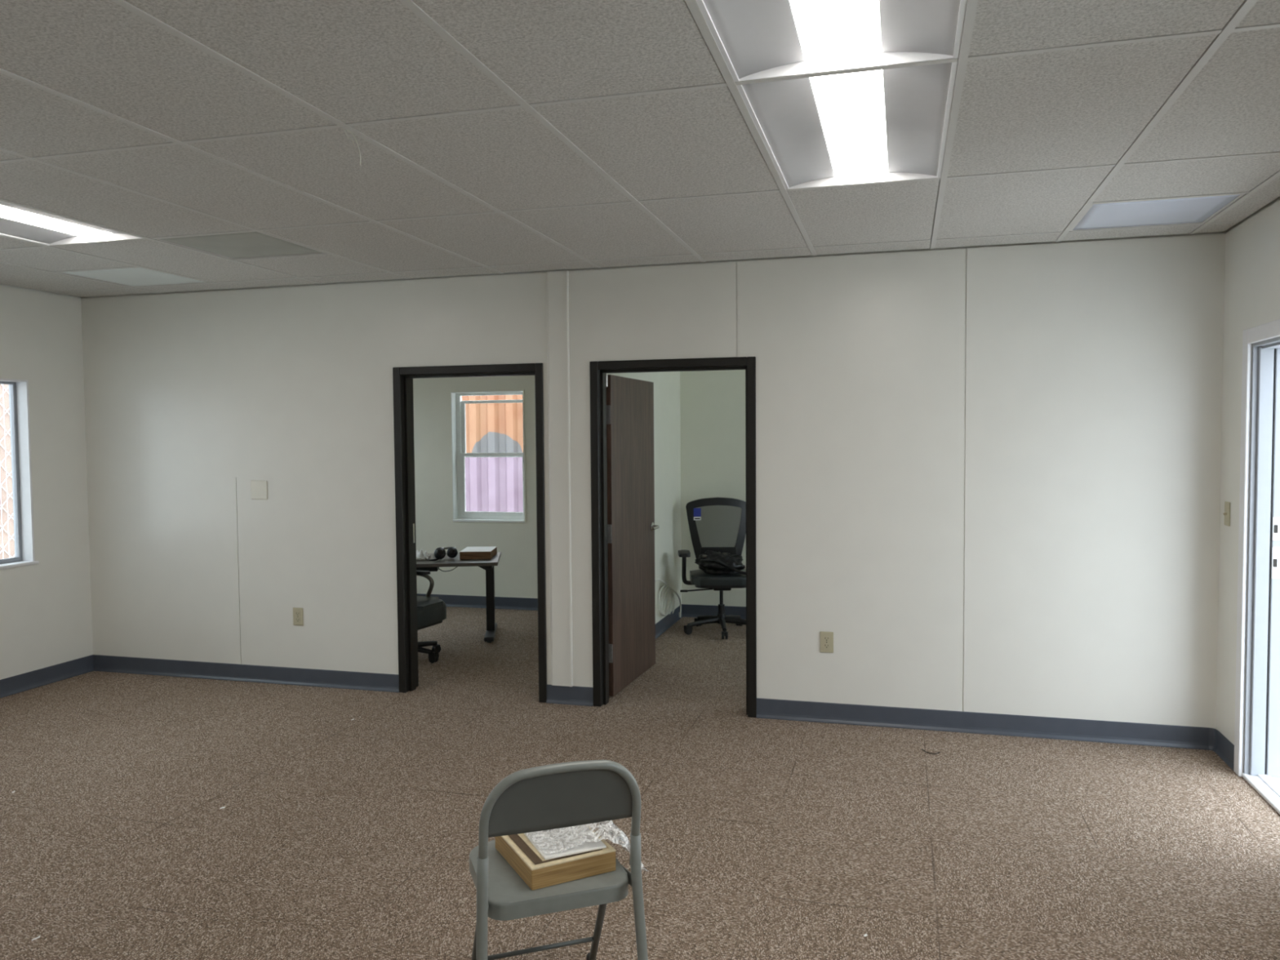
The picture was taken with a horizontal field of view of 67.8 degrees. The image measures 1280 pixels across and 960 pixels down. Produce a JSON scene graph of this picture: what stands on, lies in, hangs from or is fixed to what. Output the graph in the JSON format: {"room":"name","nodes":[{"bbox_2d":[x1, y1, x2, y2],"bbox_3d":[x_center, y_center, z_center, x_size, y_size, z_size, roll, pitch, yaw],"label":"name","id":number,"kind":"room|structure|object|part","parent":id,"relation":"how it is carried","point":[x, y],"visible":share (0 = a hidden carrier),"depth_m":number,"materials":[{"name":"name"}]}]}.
{"room":"empty office room","nodes":[
{"label":"empty office room","id":0,"kind":"room"},
{"bbox_2d":[0,284,93,679],"bbox_3d":[-4.487,0.056,3.897,0.120,2.720,11.120,0,3,15],"label":"wall","id":1,"kind":"structure","parent":0,"point":[46,620],"depth_m":6.14,"materials":[{"name":"paint"}]},
{"bbox_2d":[0,377,39,569],"bbox_3d":[-4.108,-0.012,5.274,0.144,1.163,1.620,0,3,15],"label":"window","id":2,"kind":"structure","parent":1,"relation":"in","point":[19,405],"depth_m":6.01,"materials":[{"name":"white paint"}]},
{"bbox_3d":[-4.156,-0.021,5.285,0.046,1.145,1.578,0,3,15],"label":"frame","id":3,"kind":"part","parent":2,"relation":"part of","materials":[{"name":"metal"}]},
{"bbox_3d":[-4.081,0.559,5.293,0.097,0.020,1.620,0,3,15],"label":"sill","id":4,"kind":"part","parent":2,"relation":"part of","materials":[{"name":"white paint"}]},
{"bbox_2d":[0,654,93,697],"bbox_3d":[-4.787,1.425,2.577,0.014,0.108,8.096,0,3,15],"label":"baseboard","id":5,"kind":"structure","parent":1,"relation":"attached to","point":[10,686],"depth_m":6.11,"materials":[{"name":"blue plastic"}]},
{"bbox_2d":[413,369,746,606],"bbox_3d":[0.303,-0.178,8.277,6.790,2.720,0.120,0,3,15],"label":"wall","id":6,"kind":"structure","parent":0,"point":[713,402],"depth_m":8.61,"materials":[{"name":"paint"}]},
{"bbox_2d":[417,593,537,610],"bbox_3d":[-1.359,1.122,8.726,3.360,0.108,0.014,0,3,15],"label":"baseboard","id":7,"kind":"structure","parent":6,"relation":"attached to","point":[456,601],"depth_m":8.75,"materials":[{"name":"blue plastic"}]},
{"bbox_2d":[449,389,526,523],"bbox_3d":[-1.371,-0.217,8.734,0.734,1.204,0.141,0,3,15],"label":"window","id":8,"kind":"structure","parent":6,"relation":"in","point":[457,406],"depth_m":8.79,"materials":[{"name":"paint"}]},
{"bbox_3d":[-1.372,0.374,8.740,0.710,0.022,0.097,0,3,15],"label":"sill","id":9,"kind":"part","parent":8,"relation":"part of","materials":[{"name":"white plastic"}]},
{"bbox_3d":[-1.350,-0.473,8.778,0.633,0.524,0.022,0,3,15],"label":"sash","id":10,"kind":"part","parent":8,"relation":"part of","materials":[{"name":"white plastic"}]},
{"bbox_3d":[-1.353,0.039,8.776,0.633,0.578,0.022,0,3,15],"label":"sash","id":11,"kind":"part","parent":8,"relation":"part of","materials":[{"name":"white plastic"}]},
{"bbox_2d":[655,604,746,639],"bbox_3d":[1.612,1.198,6.538,3.330,0.108,2.660,0,3,15],"label":"baseboard","id":12,"kind":"structure","parent":6,"relation":"attached to","point":[687,610],"depth_m":8.14,"materials":[{"name":"blue plastic"}]},
{"bbox_2d":[0,606,1279,959],"bbox_3d":[-1.136,1.490,3.041,7.050,0.120,11.120,0,3,15],"label":"floor","id":13,"kind":"structure","parent":0,"point":[335,836],"depth_m":3.81,"materials":[{"name":"brown carpet"}]},
{"bbox_2d":[416,570,446,662],"bbox_3d":[-1.721,0.760,6.746,0.688,1.014,0.618,1,3,23],"label":"leather office chair","id":14,"kind":"object","parent":13,"relation":"on","point":[431,611],"visible":0.3,"depth_m":6.67,"materials":[{"name":"black leather"}]},
{"bbox_3d":[-1.666,0.830,6.998,0.321,0.309,0.096,1,3,23],"label":"armrest","id":15,"kind":"part","parent":14,"relation":"part of","materials":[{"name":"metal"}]},
{"bbox_3d":[-1.659,0.926,6.727,0.480,0.135,0.490,1,3,23],"label":"seat","id":16,"kind":"part","parent":14,"relation":"part of","materials":[{"name":"black leather"}]},
{"bbox_2d":[416,551,501,643],"bbox_3d":[-1.729,0.925,7.471,1.250,0.620,0.660,-1,3,-6],"label":"desk","id":17,"kind":"object","parent":13,"relation":"on","point":[488,565],"visible":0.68,"depth_m":7.37,"materials":[{"name":"black metal"}]},
{"bbox_2d":[416,549,431,559],"bbox_3d":[-1.710,0.575,7.387,0.161,0.079,0.141,-1,3,-8],"label":"crumpled paper","id":18,"kind":"object","parent":17,"relation":"on","point":[420,554],"visible":0.68,"depth_m":7.34,"materials":[{"name":"white paper"}]},
{"bbox_2d":[428,546,457,560],"bbox_3d":[-1.511,0.568,7.408,0.158,0.098,0.259,0,3,18],"label":"headphones","id":19,"kind":"object","parent":17,"relation":"on","point":[439,553],"visible":1,"depth_m":7.36,"materials":[{"name":"black plastic"}]},
{"bbox_2d":[434,547,445,559],"bbox_3d":[-1.546,0.568,7.363,0.092,0.093,0.076,-1,3,-14],"label":"ear cup","id":20,"kind":"object","parent":19,"relation":"on","point":[439,553],"depth_m":7.33,"materials":[{"name":"black plastic"}]},
{"bbox_2d":[446,546,457,558],"bbox_3d":[-1.465,0.567,7.430,0.086,0.087,0.065,-1,3,-14],"label":"ear cup","id":21,"kind":"object","parent":19,"relation":"on","point":[451,552],"depth_m":7.41,"materials":[{"name":"black plastic"}]},
{"bbox_2d":[459,546,497,559],"bbox_3d":[-1.278,0.577,7.551,0.240,0.060,0.330,0,3,0],"label":"book","id":22,"kind":"object","parent":17,"relation":"on","point":[468,553],"visible":1,"depth_m":7.39,"materials":[{"name":"white paper"}]},
{"bbox_3d":[-1.278,0.548,7.550,0.238,0.002,0.328,0,3,0],"label":"lid","id":23,"kind":"part","parent":22,"relation":"part of","materials":[{"name":"white paper"}]},
{"bbox_3d":[-1.183,0.913,7.529,0.064,0.550,0.080,-1,3,-6],"label":"leg","id":24,"kind":"part","parent":17,"relation":"part of","materials":[{"name":"black metal"}]},
{"bbox_2d":[469,760,648,959],"bbox_3d":[-0.250,1.061,2.522,0.460,0.770,0.482,-1,3,-19],"label":"folding chair","id":25,"kind":"object","parent":13,"relation":"on","point":[578,793],"visible":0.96,"depth_m":2.36,"materials":[{"name":"grey metal"}]},
{"bbox_3d":[-0.438,1.243,2.579,0.022,0.391,0.248,-1,3,-20],"label":"leg","id":26,"kind":"part","parent":25,"relation":"part of","materials":[{"name":"grey metal"}]},
{"bbox_3d":[-0.376,1.174,2.275,0.031,0.548,0.083,0,3,-1],"label":"leg","id":27,"kind":"part","parent":25,"relation":"part of","materials":[{"name":"grey metal"}]},
{"bbox_3d":[-0.254,1.050,2.565,0.374,0.043,0.380,-1,3,-19],"label":"seat","id":28,"kind":"part","parent":25,"relation":"part of","materials":[{"name":"grey metal"}]},
{"bbox_2d":[495,826,615,890],"bbox_3d":[-0.234,0.999,2.582,0.236,0.056,0.285,-2,3,-27],"label":"wooden box","id":29,"kind":"object","parent":25,"relation":"on","point":[563,870],"visible":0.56,"depth_m":2.47,"materials":[{"name":"brown wood"}]},
{"bbox_2d":[508,833,602,864],"bbox_3d":[-0.238,0.972,2.578,0.190,0.005,0.240,-2,3,-27],"label":"folder","id":30,"kind":"object","parent":29,"relation":"on","point":[521,840],"visible":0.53,"depth_m":2.50,"materials":[{"name":"beige paper"}]},
{"bbox_2d":[524,824,606,859],"bbox_3d":[-0.214,0.965,2.584,0.170,0.007,0.235,-2,3,-24],"label":"booklet","id":31,"kind":"object","parent":30,"relation":"on","point":[588,846],"visible":0.48,"depth_m":2.53,"materials":[{"name":"white paper"}]},
{"bbox_2d":[526,820,646,871],"bbox_3d":[-0.158,0.968,2.578,0.264,0.111,0.317,-2,3,-27],"label":"plastic wrap","id":32,"kind":"object","parent":31,"relation":"on","point":[615,829],"visible":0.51,"depth_m":2.54,"materials":[{"name":"plastic"}]},
{"bbox_3d":[-0.234,0.975,2.581,0.212,0.002,0.253,-2,3,-27],"label":"lid","id":33,"kind":"part","parent":29,"relation":"part of","materials":[{"name":"brown wood"}]},
{"bbox_3d":[-0.191,0.834,2.335,0.408,0.302,0.071,-1,3,-19],"label":"frame","id":34,"kind":"part","parent":25,"relation":"part of","materials":[{"name":"grey metal"}]},
{"bbox_3d":[-0.194,0.781,2.341,0.380,0.167,0.048,-1,3,-19],"label":"backrest","id":35,"kind":"part","parent":25,"relation":"part of","materials":[{"name":"grey metal"}]},
{"bbox_3d":[-0.110,1.235,2.692,0.022,0.391,0.248,-1,3,-18],"label":"leg","id":36,"kind":"part","parent":25,"relation":"part of","materials":[{"name":"grey metal"}]},
{"bbox_3d":[0.006,1.165,2.405,0.031,0.548,0.083,-2,3,-37],"label":"leg","id":37,"kind":"part","parent":25,"relation":"part of","materials":[{"name":"grey metal"}]},
{"bbox_2d":[677,497,746,639],"bbox_3d":[0.646,0.682,7.609,0.680,1.056,0.685,0,3,0],"label":"mesh office chair","id":38,"kind":"object","parent":13,"relation":"on","point":[716,524],"visible":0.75,"depth_m":7.83,"materials":[{"name":"black plastic"}]},
{"bbox_3d":[0.376,0.704,7.580,0.140,0.270,0.240,0,3,0],"label":"armrest","id":39,"kind":"part","parent":38,"relation":"part of","materials":[{"name":"black plastic"}]},
{"bbox_3d":[0.458,0.871,7.543,0.281,0.028,0.025,-1,3,-3],"label":"tilt lever","id":40,"kind":"part","parent":38,"relation":"part of","materials":[{"name":"black plastic"}]},
{"bbox_3d":[0.643,0.403,7.870,0.523,0.521,0.094,0,3,0],"label":"frame","id":41,"kind":"part","parent":38,"relation":"part of","materials":[{"name":"black plastic"}]},
{"bbox_3d":[0.647,0.770,7.563,0.490,0.065,0.460,0,3,0],"label":"seat","id":42,"kind":"part","parent":38,"relation":"part of","materials":[{"name":"black fabric"}]},
{"bbox_2d":[694,550,746,574],"bbox_3d":[0.650,0.649,7.533,0.434,0.170,0.328,0,3,0],"label":"bag","id":43,"kind":"object","parent":38,"relation":"on","point":[710,562],"visible":0.96,"depth_m":7.46,"materials":[{"name":"fabric"}]},
{"bbox_2d":[0,0,1279,297],"bbox_3d":[-1.168,-1.099,2.918,6.990,0.033,10.900,0,3,15],"label":"ceiling","id":44,"kind":"structure","parent":0,"point":[492,136],"depth_m":3.02,"materials":[{"name":"tile"}]},
{"bbox_2d":[0,200,142,245],"bbox_3d":[-2.777,-1.172,4.040,0.577,0.101,1.150,0,3,15],"label":"ceiling light","id":45,"kind":"object","parent":44,"relation":"attached to","point":[18,222],"visible":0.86,"depth_m":4.43,"materials":[{"name":"white paint"}]},
{"bbox_3d":[-2.625,-1.168,4.594,0.575,0.038,0.003,0,3,15],"label":"plate","id":46,"kind":"part","parent":45,"relation":"part of","materials":[{"name":"white paint"}]},
{"bbox_2d":[60,266,206,287],"bbox_3d":[-2.966,-1.196,5.616,0.572,0.016,0.558,0,3,15],"label":"ceiling panel","id":47,"kind":"object","parent":44,"relation":"attached to","point":[130,277],"visible":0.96,"depth_m":5.59,"materials":[{"name":"white metal"}]},
{"bbox_2d":[156,231,324,259],"bbox_3d":[-1.965,-1.165,4.731,0.572,0.016,0.558,0,3,15],"label":"panel","id":48,"kind":"object","parent":44,"relation":"attached to","point":[245,245],"visible":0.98,"depth_m":4.71,"materials":[{"name":"white metal"}]},
{"bbox_2d":[344,129,360,164],"bbox_3d":[-0.894,-1.034,2.964,0.049,0.106,0.012,-1,3,-17],"label":"hanging wire","id":49,"kind":"object","parent":44,"relation":"hanging from","point":[344,130],"visible":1,"depth_m":2.97,"materials":[{"name":"grey metal"}]},
{"bbox_2d":[696,0,966,81],"bbox_3d":[0.382,-1.103,1.953,0.577,0.101,1.150,0,3,15],"label":"ceiling light","id":50,"kind":"object","parent":44,"relation":"attached to","point":[756,39],"visible":1,"depth_m":2.33,"materials":[{"name":"white paint"}]},
{"bbox_3d":[0.534,-1.099,2.507,0.575,0.038,0.003,0,3,15],"label":"plate","id":51,"kind":"part","parent":50,"relation":"part of","materials":[{"name":"white paint"}]},
{"bbox_2d":[736,62,957,189],"bbox_3d":[0.694,-1.156,3.085,0.577,0.101,1.150,0,3,15],"label":"ceiling light","id":52,"kind":"object","parent":44,"relation":"attached to","point":[891,124],"visible":0.66,"depth_m":3.01,"materials":[{"name":"white paint"}]},
{"bbox_3d":[0.846,-1.152,3.639,0.575,0.038,0.003,0,3,15],"label":"plate","id":53,"kind":"part","parent":52,"relation":"part of","materials":[{"name":"white paint"}]},
{"bbox_2d":[1069,193,1245,231],"bbox_3d":[2.240,-1.172,4.183,0.572,0.016,0.558,0,3,15],"label":"ceiling panel","id":54,"kind":"object","parent":44,"relation":"attached to","point":[1196,210],"visible":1,"depth_m":4.16,"materials":[{"name":"white metal"}]},
{"bbox_2d":[606,371,681,623],"bbox_3d":[-0.052,-0.115,6.934,0.100,2.720,2.660,0,3,15],"label":"wall office partition","id":55,"kind":"structure","parent":0,"point":[667,430],"depth_m":7.73,"materials":[{"name":"paint"}]},
{"bbox_2d":[654,578,681,617],"bbox_3d":[0.215,0.959,7.602,0.038,0.422,0.835,0,3,17],"label":"cable coil","id":56,"kind":"object","parent":55,"relation":"hanging from","point":[668,588],"visible":0.99,"depth_m":7.59,"materials":[{"name":"white plastic"}]},
{"bbox_2d":[80,229,1227,728],"bbox_3d":[-0.428,-0.051,5.587,7.050,2.720,0.140,0,3,15],"label":"wall","id":57,"kind":"structure","parent":0,"point":[992,473],"depth_m":5.12,"materials":[{"name":"paint"}]},
{"bbox_2d":[93,654,399,692],"bbox_3d":[-2.602,1.247,6.167,2.322,0.108,0.014,0,3,15],"label":"baseboard","id":58,"kind":"structure","parent":57,"relation":"attached to","point":[148,666],"depth_m":6.15,"materials":[{"name":"blue plastic"}]},
{"bbox_2d":[250,480,267,499],"bbox_3d":[-2.425,0.064,6.066,0.122,0.122,0.007,0,3,15],"label":"blank wall plate","id":59,"kind":"object","parent":57,"relation":"attached to","point":[259,489],"visible":1,"depth_m":6.06,"materials":[{"name":"white plastic"}]},
{"bbox_2d":[293,607,303,626],"bbox_3d":[-2.165,0.865,6.032,0.072,0.114,0.008,0,3,15],"label":"wall outlet","id":60,"kind":"object","parent":57,"relation":"attached to","point":[297,611],"visible":1,"depth_m":6.03,"materials":[{"name":"beige plastic"}]},
{"bbox_2d":[295,611,300,616],"bbox_3d":[-2.166,0.846,6.028,0.034,0.028,0.002,0,3,15],"label":"receptacle","id":61,"kind":"object","parent":60,"relation":"attached to","point":[297,613],"depth_m":6.03,"materials":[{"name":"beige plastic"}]},
{"bbox_2d":[295,617,300,622],"bbox_3d":[-2.166,0.885,6.030,0.034,0.028,0.002,0,3,15],"label":"receptacle","id":62,"kind":"object","parent":60,"relation":"attached to","point":[297,619],"depth_m":6.03,"materials":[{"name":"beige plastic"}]},
{"bbox_2d":[392,363,546,702],"bbox_3d":[-1.002,0.311,5.763,0.968,1.990,0.164,0,3,15],"label":"door frame","id":63,"kind":"structure","parent":57,"relation":"in","point":[402,377],"depth_m":5.79,"materials":[{"name":"black paint"}]},
{"bbox_3d":[-1.409,0.332,5.919,0.006,0.120,0.036,0,3,15],"label":"strike plate","id":64,"kind":"part","parent":63,"relation":"part of","materials":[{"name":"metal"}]},
{"bbox_2d":[546,271,573,686],"bbox_3d":[-0.468,0.004,5.518,0.134,2.401,0.020,0,3,15],"label":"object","id":65,"kind":"structure","parent":57,"relation":"attached to","point":[557,286],"depth_m":5.51,"materials":[{"name":"paint"}]},
{"bbox_2d":[546,684,593,706],"bbox_3d":[-0.410,1.257,5.564,0.288,0.108,0.014,0,3,15],"label":"baseboard","id":66,"kind":"structure","parent":57,"relation":"attached to","point":[562,695],"depth_m":5.57,"materials":[{"name":"blue plastic"}]},
{"bbox_2d":[589,356,756,717],"bbox_3d":[0.317,0.296,5.857,0.950,1.990,1.048,0,3,15],"label":"door","id":67,"kind":"structure","parent":57,"relation":"in","point":[623,526],"depth_m":5.66,"materials":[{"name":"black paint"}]},
{"bbox_3d":[0.051,0.315,6.383,0.153,0.062,0.177,0,3,18],"label":"lever handle","id":68,"kind":"part","parent":67,"relation":"part of","materials":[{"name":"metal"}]},
{"bbox_2d":[819,631,833,653],"bbox_3d":[1.011,0.878,5.157,0.072,0.114,0.008,0,3,15],"label":"wall outlet","id":69,"kind":"object","parent":57,"relation":"attached to","point":[826,638],"visible":1,"depth_m":5.16,"materials":[{"name":"beige plastic"}]},
{"bbox_2d":[823,635,830,641],"bbox_3d":[1.010,0.859,5.154,0.034,0.028,0.002,0,3,15],"label":"receptacle","id":70,"kind":"object","parent":69,"relation":"attached to","point":[826,638],"depth_m":5.15,"materials":[{"name":"beige plastic"}]},
{"bbox_2d":[823,643,830,648],"bbox_3d":[1.010,0.897,5.156,0.034,0.028,0.002,0,3,15],"label":"receptacle","id":71,"kind":"object","parent":69,"relation":"attached to","point":[825,645],"depth_m":5.15,"materials":[{"name":"beige plastic"}]},
{"bbox_2d":[755,697,1234,770],"bbox_3d":[1.695,1.274,4.828,2.262,0.108,0.317,0,3,15],"label":"baseboard","id":72,"kind":"structure","parent":57,"relation":"attached to","point":[1022,726],"depth_m":4.93,"materials":[{"name":"blue plastic"}]},
{"bbox_2d":[1215,196,1279,773],"bbox_3d":[2.185,0.087,2.061,0.140,2.720,11.120,0,3,15],"label":"wall","id":73,"kind":"structure","parent":0,"point":[1252,245],"depth_m":4.43,"materials":[{"name":"paint"}]},
{"bbox_2d":[1222,501,1230,526],"bbox_3d":[2.778,0.160,4.519,0.020,0.114,0.072,0,3,15],"label":"light switch","id":74,"kind":"object","parent":73,"relation":"attached to","point":[1227,504],"visible":1,"depth_m":4.51,"materials":[{"name":"beige plastic"}]},
{"bbox_2d":[1233,319,1279,813],"bbox_3d":[2.667,0.358,3.791,0.186,2.016,1.073,0,3,15],"label":"door","id":75,"kind":"structure","parent":73,"relation":"in","point":[1260,752],"depth_m":4.23,"materials":[{"name":"white paint"}]},
{"bbox_3d":[2.807,0.366,4.205,0.031,0.140,0.003,0,3,15],"label":"strike plate","id":76,"kind":"part","parent":75,"relation":"part of","materials":[{"name":"white paint"}]},
{"bbox_3d":[2.806,0.215,4.198,0.031,0.104,0.003,0,3,15],"label":"strike plate","id":77,"kind":"part","parent":75,"relation":"part of","materials":[{"name":"white paint"}]},
{"label":"outside","id":78,"kind":"structure","parent":0,"visible":0},
{"bbox_3d":[1.606,1.642,5.865,32.000,0.280,36.000,0,3,15],"label":"ground","id":79,"kind":"structure","parent":78,"visible":0},
{"bbox_2d":[0,384,14,559],"bbox_3d":[-6.615,0.215,8.086,0.076,2.500,7.053,0,3,15],"label":"fence","id":80,"kind":"object","parent":79,"relation":"on","point":[8,546],"visible":0.02,"depth_m":9.37,"materials":[{"name":"metal"}]},
{"bbox_2d":[462,395,523,511],"bbox_3d":[-1.659,-0.037,11.943,7.463,2.580,0.132,0,3,15],"label":"corrugated fence","id":81,"kind":"object","parent":79,"relation":"on","point":[492,484],"visible":0.03,"depth_m":11.94,"materials":[{"name":"paint"}]}
]}

